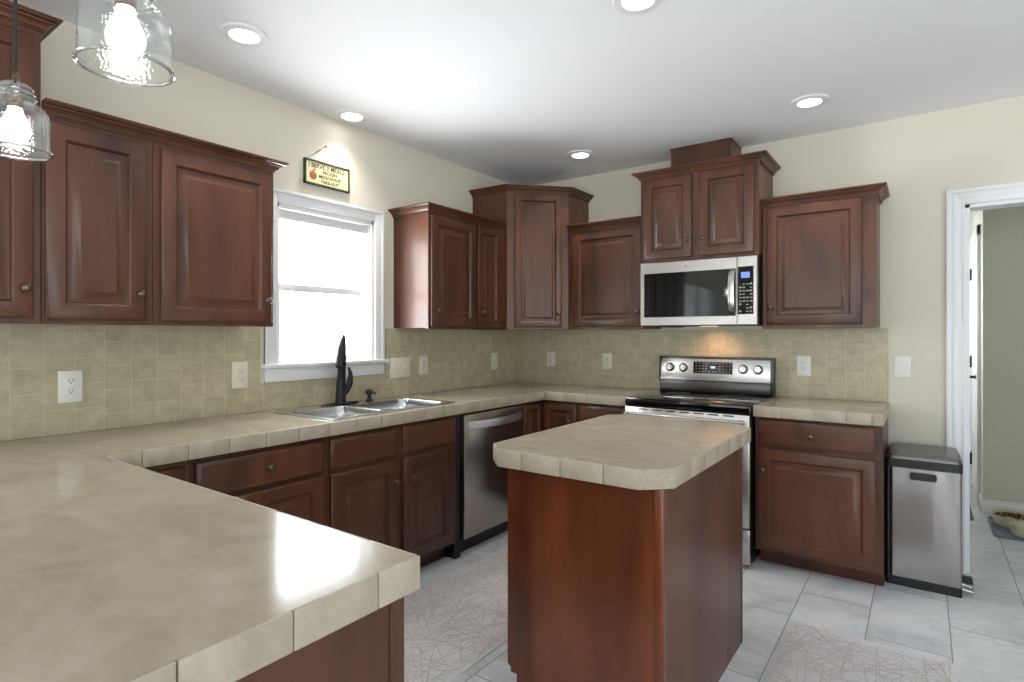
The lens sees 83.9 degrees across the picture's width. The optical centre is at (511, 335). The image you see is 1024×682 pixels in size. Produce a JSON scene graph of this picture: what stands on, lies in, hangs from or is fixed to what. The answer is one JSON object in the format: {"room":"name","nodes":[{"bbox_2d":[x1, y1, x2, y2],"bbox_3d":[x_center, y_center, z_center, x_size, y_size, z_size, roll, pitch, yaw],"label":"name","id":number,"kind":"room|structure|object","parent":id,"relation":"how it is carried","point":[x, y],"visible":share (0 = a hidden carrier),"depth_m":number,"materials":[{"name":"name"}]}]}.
{"room":"kitchen","nodes":[
{"label":"kitchen","id":0,"kind":"room"},
{"bbox_2d":[0,1,509,440],"bbox_3d":[-2.306,0.023,1.682,0.120,2.574,8.000,0,0,36],"label":"wall","id":1,"kind":"structure","parent":0,"point":[385,174],"depth_m":2.97,"materials":[{"name":"beige paint"}]},
{"bbox_2d":[0,0,62,323],"bbox_3d":[-1.917,-0.570,1.808,0.362,1.060,0.701,0,0,36],"label":"upper cabinet","id":2,"kind":"object","parent":1,"relation":"attached to","point":[20,180],"visible":0.98,"depth_m":1.92,"materials":[{"name":"brown wood"}]},
{"bbox_2d":[58,370,82,402],"bbox_3d":[-1.776,0.206,2.291,0.009,0.128,0.082,0,0,36],"label":"wall outlet","id":3,"kind":"object","parent":1,"relation":"attached to","point":[70,383],"visible":1,"depth_m":2.29,"materials":[{"name":"white plastic"}]},
{"bbox_2d":[66,378,75,394],"bbox_3d":[-1.775,0.206,2.290,0.004,0.066,0.033,0,0,36],"label":"receptacle","id":4,"kind":"object","parent":3,"relation":"attached to","point":[70,382],"depth_m":2.29,"materials":[{"name":"white plastic"}]},
{"bbox_2d":[41,97,157,324],"bbox_3d":[-1.637,-0.427,2.196,0.362,0.774,0.352,0,0,36],"label":"upper cabinet","id":5,"kind":"object","parent":1,"relation":"attached to","point":[96,190],"visible":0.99,"depth_m":2.09,"materials":[{"name":"brown wood"}]},
{"bbox_2d":[152,128,288,326],"bbox_3d":[-1.367,-0.427,2.570,0.362,0.774,0.569,0,0,36],"label":"upper cabinet","id":6,"kind":"object","parent":1,"relation":"attached to","point":[212,203],"visible":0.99,"depth_m":2.42,"materials":[{"name":"brown wood"}]},
{"bbox_2d":[232,362,247,388],"bbox_3d":[-1.366,0.200,2.860,0.008,0.132,0.082,0,0,36],"label":"wall outlet","id":7,"kind":"object","parent":1,"relation":"attached to","point":[239,369],"visible":1,"depth_m":2.86,"materials":[{"name":"beige plastic"}]},
{"bbox_2d":[237,368,242,373],"bbox_3d":[-1.364,0.180,2.858,0.004,0.029,0.033,0,0,36],"label":"receptacle","id":8,"kind":"object","parent":7,"relation":"attached to","point":[239,370],"depth_m":2.86,"materials":[{"name":"beige plastic"}]},
{"bbox_2d":[237,376,242,381],"bbox_3d":[-1.364,0.220,2.858,0.004,0.029,0.033,0,0,36],"label":"receptacle","id":9,"kind":"object","parent":7,"relation":"attached to","point":[239,378],"depth_m":2.86,"materials":[{"name":"beige plastic"}]},
{"bbox_2d":[0,324,521,440],"bbox_3d":[-1.142,0.176,3.184,0.008,0.437,4.200,0,0,36],"label":"backsplash","id":10,"kind":"structure","parent":1,"relation":"attached to","point":[133,375],"depth_m":2.61,"materials":[{"name":"tile"}]},
{"bbox_2d":[260,187,388,382],"bbox_3d":[-1.092,-0.267,3.323,0.163,1.027,0.846,0,0,36],"label":"window","id":11,"kind":"structure","parent":1,"relation":"in","point":[276,369],"depth_m":3.38,"materials":[{"name":"white paint"}]},
{"bbox_2d":[279,208,367,234],"bbox_3d":[-1.089,-0.657,3.321,0.025,0.053,0.618,0,0,36],"label":"raised blind","id":12,"kind":"object","parent":11,"relation":"attached to","point":[300,215],"depth_m":3.30,"materials":[{"name":"white paint"}]},
{"bbox_2d":[303,146,349,192],"bbox_3d":[-1.064,-0.969,3.282,0.018,0.242,0.304,0,0,36],"label":"sign","id":13,"kind":"object","parent":1,"relation":"attached to","point":[315,172],"visible":1,"depth_m":3.27,"materials":[{"name":"beige"}]},
{"bbox_2d":[390,357,409,377],"bbox_3d":[-0.730,0.212,3.734,0.016,0.132,0.172,0,0,36],"label":"light switch","id":14,"kind":"object","parent":1,"relation":"attached to","point":[399,367],"visible":1,"depth_m":3.73,"materials":[{"name":"beige plastic"}]},
{"bbox_2d":[419,356,427,374],"bbox_3d":[-0.607,0.205,3.910,0.008,0.128,0.082,0,0,36],"label":"wall outlet","id":15,"kind":"object","parent":1,"relation":"attached to","point":[423,360],"visible":1,"depth_m":3.90,"materials":[{"name":"beige plastic"}]},
{"bbox_2d":[388,202,507,329],"bbox_3d":[-0.404,-0.425,3.902,0.362,0.770,0.848,0,0,36],"label":"upper cabinet","id":16,"kind":"object","parent":1,"relation":"attached to","point":[449,263],"visible":1,"depth_m":3.68,"materials":[{"name":"brown wood"}]},
{"bbox_2d":[491,353,497,368],"bbox_3d":[-0.137,0.207,4.555,0.016,0.130,0.082,0,0,36],"label":"light switch","id":17,"kind":"object","parent":1,"relation":"attached to","point":[494,356],"visible":1,"depth_m":4.55,"materials":[{"name":"beige plastic"}]},
{"bbox_2d":[10,0,1023,184],"bbox_3d":[1.612,-1.314,1.368,6.840,0.100,12.320,0,0,36],"label":"ceiling","id":18,"kind":"structure","parent":0,"point":[503,90],"depth_m":2.68,"materials":[{"name":"white paint"}]},
{"bbox_2d":[0,0,54,160],"bbox_3d":[-1.216,-0.844,1.394,0.152,0.792,0.152,0,0,36],"label":"pendant lamp","id":19,"kind":"object","parent":18,"relation":"hanging from","point":[14,127],"visible":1,"depth_m":1.39,"materials":[{"name":"clear glass"}]},
{"bbox_2d":[6,71,23,109],"bbox_3d":[-1.216,-0.600,1.394,0.034,0.088,0.034,0,0,36],"label":"socket","id":20,"kind":"object","parent":19,"relation":"attached to","point":[13,102],"depth_m":1.38,"materials":[{"name":"metal"}]},
{"bbox_2d":[72,0,174,86],"bbox_3d":[-0.686,-0.868,1.011,0.152,0.792,0.152,0,0,36],"label":"pendant lamp","id":21,"kind":"object","parent":18,"relation":"hanging from","point":[124,34],"visible":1,"depth_m":1.00,"materials":[{"name":"clear glass"}]},
{"bbox_2d":[114,0,136,12],"bbox_3d":[-0.686,-0.624,1.011,0.034,0.088,0.034,0,0,36],"label":"socket","id":22,"kind":"object","parent":21,"relation":"attached to","point":[130,6],"depth_m":1.00,"materials":[{"name":"white metal"}]},
{"bbox_2d":[219,22,268,46],"bbox_3d":[-1.121,-1.257,2.387,0.190,0.012,0.190,0,0,36],"label":"recessed light","id":23,"kind":"object","parent":18,"relation":"in","point":[240,33],"visible":1,"depth_m":2.37,"materials":[{"name":"white paint"}]},
{"bbox_2d":[335,109,368,122],"bbox_3d":[-0.918,-1.257,3.267,0.190,0.012,0.190,0,0,36],"label":"recessed light","id":24,"kind":"object","parent":18,"relation":"in","point":[349,115],"visible":1,"depth_m":3.26,"materials":[{"name":"white"}]},
{"bbox_2d":[567,150,593,158],"bbox_3d":[0.477,-1.257,3.971,0.190,0.012,0.190,0,0,36],"label":"recessed light","id":25,"kind":"object","parent":18,"relation":"in","point":[576,154],"visible":1,"depth_m":3.96,"materials":[{"name":"white"}]},
{"bbox_2d":[612,0,662,13],"bbox_3d":[0.473,-1.257,2.136,0.190,0.012,0.190,0,0,36],"label":"recessed light","id":26,"kind":"object","parent":18,"relation":"in","point":[624,6],"visible":1,"depth_m":2.17,"materials":[{"name":"white"}]},
{"bbox_2d":[790,94,829,108],"bbox_3d":[1.603,-1.257,3.068,0.190,0.012,0.190,0,0,36],"label":"recessed light","id":27,"kind":"object","parent":18,"relation":"in","point":[811,100],"visible":1,"depth_m":3.06,"materials":[{"name":"white"}]},
{"bbox_2d":[404,483,1023,681],"bbox_3d":[1.612,1.360,1.368,6.840,0.100,12.320,0,0,36],"label":"floor","id":28,"kind":"structure","parent":0,"point":[981,633],"depth_m":2.69,"materials":[{"name":"tile"}]},
{"bbox_2d":[145,460,188,481],"bbox_3d":[-1.511,0.883,2.159,0.593,0.854,0.295,0,0,36],"label":"base cabinet","id":29,"kind":"object","parent":28,"relation":"on","point":[178,470],"visible":0.04,"depth_m":2.06,"materials":[{"name":"brown wood"}]},
{"bbox_2d":[189,437,324,524],"bbox_3d":[-1.238,0.883,2.510,0.624,0.854,0.593,0,0,36],"label":"base cabinet","id":30,"kind":"object","parent":28,"relation":"on","point":[289,478],"visible":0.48,"depth_m":2.38,"materials":[{"name":"brown wood"}]},
{"bbox_2d":[235,597,403,681],"bbox_3d":[-1.198,0.882,1.358,2.039,0.856,0.684,0,0,36],"label":"base cabinet","id":31,"kind":"object","parent":28,"relation":"on","point":[370,648],"visible":0.02,"depth_m":0.93,"materials":[{"name":"brown wood"}]},
{"bbox_2d":[0,381,659,681],"bbox_3d":[-0.315,0.425,2.574,2.062,0.060,4.218,0,0,36],"label":"countertop","id":32,"kind":"structure","parent":31,"relation":"on","point":[113,568],"depth_m":1.02,"materials":[{"name":"beige tile"}]},
{"bbox_2d":[321,334,358,406],"bbox_3d":[-0.948,0.193,3.208,0.117,0.397,0.256,0,0,36],"label":"faucet","id":33,"kind":"object","parent":32,"relation":"on","point":[343,387],"visible":1,"depth_m":3.20,"materials":[{"name":"black metal"}]},
{"bbox_2d":[273,397,454,419],"bbox_3d":[-0.780,0.477,3.136,0.488,0.170,0.892,0,0,36],"label":"sink","id":34,"kind":"object","parent":32,"relation":"in","point":[384,405],"visible":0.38,"depth_m":3.12,"materials":[{"name":"silver metal"}]},
{"bbox_2d":[366,389,375,401],"bbox_3d":[-0.836,0.356,3.377,0.075,0.070,0.045,0,0,36],"label":"soap dispenser","id":35,"kind":"object","parent":34,"relation":"on","point":[369,392],"visible":1,"depth_m":3.37,"materials":[{"name":"black metal"}]},
{"bbox_2d":[325,415,454,567],"bbox_3d":[-0.803,0.883,3.113,0.624,0.854,0.892,0,0,36],"label":"base cabinet","id":36,"kind":"object","parent":28,"relation":"on","point":[394,485],"visible":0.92,"depth_m":2.96,"materials":[{"name":"brown wood"}]},
{"bbox_2d":[404,546,507,681],"bbox_3d":[-0.257,1.306,2.669,0.654,0.006,2.100,0,0,36],"label":"rug","id":37,"kind":"object","parent":28,"relation":"on","point":[454,622],"visible":0.44,"depth_m":2.60,"materials":[{"name":"beige fabric"}]},
{"bbox_2d":[445,404,522,558],"bbox_3d":[-0.324,0.884,3.732,0.654,0.851,0.667,0,0,36],"label":"dishwasher","id":38,"kind":"object","parent":28,"relation":"on","point":[481,486],"visible":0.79,"depth_m":3.48,"materials":[{"name":"silver metal"}]},
{"bbox_2d":[451,414,459,558],"bbox_3d":[-0.364,0.885,3.761,0.555,0.850,0.667,0,0,36],"label":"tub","id":39,"kind":"object","parent":38,"relation":"in","point":[455,548],"depth_m":3.35,"materials":[{"name":"black plastic"}]},
{"bbox_2d":[522,400,578,435],"bbox_3d":[0.196,0.883,4.284,0.871,0.854,0.833,0,0,36],"label":"base cabinet","id":40,"kind":"object","parent":28,"relation":"on","point":[542,415],"visible":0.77,"depth_m":3.97,"materials":[{"name":"brown wood"}]},
{"bbox_2d":[579,403,624,421],"bbox_3d":[0.760,0.883,4.005,0.369,0.854,0.624,0,0,36],"label":"base cabinet","id":41,"kind":"object","parent":28,"relation":"on","point":[587,411],"visible":0.04,"depth_m":3.81,"materials":[{"name":"brown wood"}]},
{"bbox_2d":[508,447,742,681],"bbox_3d":[0.463,0.882,2.245,0.630,0.856,0.908,0,0,36],"label":"base cabinet","id":42,"kind":"object","parent":28,"relation":"on","point":[607,583],"visible":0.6,"depth_m":1.89,"materials":[{"name":"brown wood"}]},
{"bbox_2d":[493,414,750,489],"bbox_3d":[0.477,0.425,2.260,0.679,0.060,1.080,0,0,36],"label":"countertop","id":43,"kind":"structure","parent":42,"relation":"on","point":[636,452],"depth_m":1.99,"materials":[{"name":"beige tile"}]},
{"bbox_2d":[624,356,775,565],"bbox_3d":[1.197,0.729,3.631,0.760,1.163,0.718,0,0,36],"label":"range","id":44,"kind":"object","parent":28,"relation":"on","point":[701,388],"visible":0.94,"depth_m":3.63,"materials":[{"name":"silver metal"}]},
{"bbox_2d":[625,390,774,414],"bbox_3d":[1.213,0.417,3.659,0.753,0.054,0.652,0,0,36],"label":"cooktop","id":45,"kind":"object","parent":44,"relation":"in","point":[696,402],"depth_m":3.49,"materials":[{"name":"grey"}]},
{"bbox_2d":[756,416,887,585],"bbox_3d":[1.782,0.883,3.268,0.605,0.854,0.624,0,0,36],"label":"base cabinet","id":46,"kind":"object","parent":28,"relation":"on","point":[821,487],"visible":1,"depth_m":3.04,"materials":[{"name":"brown wood"}]},
{"bbox_2d":[753,396,889,425],"bbox_3d":[1.786,0.425,3.272,0.616,0.060,0.626,0,0,36],"label":"countertop","id":47,"kind":"structure","parent":46,"relation":"on","point":[797,408],"depth_m":3.10,"materials":[{"name":"beige tile"}]},
{"bbox_2d":[762,620,956,681],"bbox_3d":[0.992,1.306,1.705,0.596,0.006,1.800,0,0,36],"label":"rug","id":48,"kind":"object","parent":28,"relation":"on","point":[805,652],"visible":1,"depth_m":2.27,"materials":[{"name":"beige fabric"}]},
{"bbox_2d":[886,442,974,597],"bbox_3d":[2.239,0.962,3.060,0.370,0.696,0.376,0,0,36],"label":"trash can","id":49,"kind":"object","parent":28,"relation":"on","point":[924,482],"visible":1,"depth_m":2.93,"materials":[{"name":"silver metal"}]},
{"bbox_2d":[970,506,973,520],"bbox_3d":[3.280,1.305,4.586,0.635,0.010,0.950,0,0,36],"label":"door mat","id":50,"kind":"object","parent":28,"relation":"on","point":[971,514],"visible":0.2,"depth_m":4.11,"materials":[{"name":"grey"}]},
{"bbox_2d":[988,516,1023,541],"bbox_3d":[3.498,1.301,3.709,0.585,0.018,0.455,0,0,36],"label":"tray","id":51,"kind":"object","parent":28,"relation":"on","point":[998,531],"visible":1,"depth_m":3.75,"materials":[{"name":"grey plastic"}]},
{"bbox_2d":[991,510,1023,527],"bbox_3d":[3.415,1.258,3.884,0.230,0.083,0.230,0,0,36],"label":"pet bowl","id":52,"kind":"object","parent":51,"relation":"on","point":[1000,517],"visible":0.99,"depth_m":3.88,"materials":[{"name":"beige ceramic"}]},
{"bbox_2d":[1009,522,1023,537],"bbox_3d":[3.328,1.266,3.683,0.177,0.066,0.177,0,0,36],"label":"pet bowl","id":53,"kind":"object","parent":51,"relation":"on","point":[1017,528],"visible":1,"depth_m":3.69,"materials":[{"name":"beige ceramic"}]},
{"bbox_2d":[541,95,1023,447],"bbox_3d":[2.746,0.023,3.040,6.720,2.574,0.120,0,0,36],"label":"wall","id":54,"kind":"structure","parent":0,"point":[921,157],"depth_m":3.29,"materials":[{"name":"beige paint"}]},
{"bbox_2d":[469,184,593,329],"bbox_3d":[0.159,-0.570,4.398,0.693,1.054,0.708,0,0,36],"label":"upper cabinet","id":55,"kind":"object","parent":54,"relation":"attached to","point":[537,217],"visible":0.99,"depth_m":4.20,"materials":[{"name":"brown wood"}]},
{"bbox_2d":[547,352,554,365],"bbox_3d":[0.321,0.196,4.704,0.082,0.120,0.008,0,0,36],"label":"wall outlet","id":56,"kind":"object","parent":54,"relation":"attached to","point":[550,355],"visible":1,"depth_m":4.70,"materials":[{"name":"beige plastic"}]},
{"bbox_2d":[602,353,611,368],"bbox_3d":[0.734,0.201,4.405,0.082,0.122,0.008,0,0,36],"label":"wall outlet","id":57,"kind":"object","parent":54,"relation":"attached to","point":[606,357],"visible":1,"depth_m":4.40,"materials":[{"name":"beige plastic"}]},
{"bbox_2d":[566,216,660,329],"bbox_3d":[0.745,-0.427,4.188,0.594,0.774,0.362,0,0,36],"label":"upper cabinet","id":58,"kind":"object","parent":54,"relation":"attached to","point":[605,255],"visible":0.93,"depth_m":4.06,"materials":[{"name":"brown wood"}]},
{"bbox_2d":[522,328,887,401],"bbox_3d":[1.150,0.176,4.114,2.618,0.437,0.008,0,0,36],"label":"backsplash","id":59,"kind":"structure","parent":54,"relation":"attached to","point":[847,363],"depth_m":3.91,"materials":[{"name":"tile"}]},
{"bbox_2d":[631,150,780,263],"bbox_3d":[1.273,-0.785,3.764,0.850,0.605,0.432,0,0,36],"label":"upper cabinet","id":60,"kind":"object","parent":54,"relation":"attached to","point":[708,209],"visible":0.99,"depth_m":3.58,"materials":[{"name":"brown wood"}]},
{"bbox_2d":[640,255,762,327],"bbox_3d":[1.262,-0.266,3.742,0.738,0.424,0.462,0,0,36],"label":"microwave","id":61,"kind":"object","parent":60,"relation":"attached to","point":[726,291],"visible":0.98,"depth_m":3.57,"materials":[{"name":"silver metal"}]},
{"bbox_2d":[670,137,741,166],"bbox_3d":[1.309,-1.183,3.848,0.401,0.159,0.252,0,0,36],"label":"vent duct cover","id":62,"kind":"object","parent":60,"relation":"on","point":[726,147],"visible":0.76,"depth_m":3.74,"materials":[{"name":"brown wood"}]},
{"bbox_2d":[797,356,810,375],"bbox_3d":[1.846,0.194,3.601,0.080,0.124,0.008,0,0,36],"label":"wall outlet","id":63,"kind":"object","parent":54,"relation":"attached to","point":[803,362],"visible":1,"depth_m":3.60,"materials":[{"name":"white plastic"}]},
{"bbox_2d":[761,182,889,328],"bbox_3d":[1.857,-0.431,3.384,0.634,0.782,0.362,0,0,36],"label":"upper cabinet","id":64,"kind":"object","parent":54,"relation":"attached to","point":[821,249],"visible":1,"depth_m":3.26,"materials":[{"name":"brown wood"}]},
{"bbox_2d":[894,356,910,377],"bbox_3d":[2.268,0.184,3.305,0.080,0.122,0.010,0,0,36],"label":"light switch","id":65,"kind":"object","parent":54,"relation":"attached to","point":[902,364],"visible":1,"depth_m":3.30,"materials":[{"name":"white plastic"}]},
{"bbox_2d":[946,181,1023,572],"bbox_3d":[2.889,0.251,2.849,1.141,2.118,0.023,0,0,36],"label":"trim","id":66,"kind":"structure","parent":54,"relation":"attached to","point":[956,199],"depth_m":3.15,"materials":[{"name":"white paint"}]},
{"bbox_2d":[970,210,981,494],"bbox_3d":[4.192,0.023,5.093,0.120,2.574,2.060,0,0,36],"label":"wall","id":67,"kind":"structure","parent":0,"point":[975,216],"depth_m":4.30,"materials":[{"name":"beige paint"}]},
{"bbox_2d":[970,224,980,505],"bbox_3d":[3.829,0.230,4.750,0.066,2.160,0.920,0,0,36],"label":"door","id":68,"kind":"structure","parent":67,"relation":"in","point":[975,241],"depth_m":4.67,"materials":[{"name":"white paint"}]},
{"bbox_2d":[982,206,1023,503],"bbox_3d":[4.093,0.023,3.820,1.450,2.574,0.120,0,0,36],"label":"wall","id":69,"kind":"structure","parent":0,"point":[1002,228],"depth_m":4.13,"materials":[{"name":"beige paint"}]},
{"bbox_2d":[978,493,1023,514],"bbox_3d":[4.099,1.258,3.842,1.465,0.105,0.196,0,0,36],"label":"baseboard","id":70,"kind":"structure","parent":69,"relation":"attached to","point":[986,506],"depth_m":4.15,"materials":[{"name":"white paint"}]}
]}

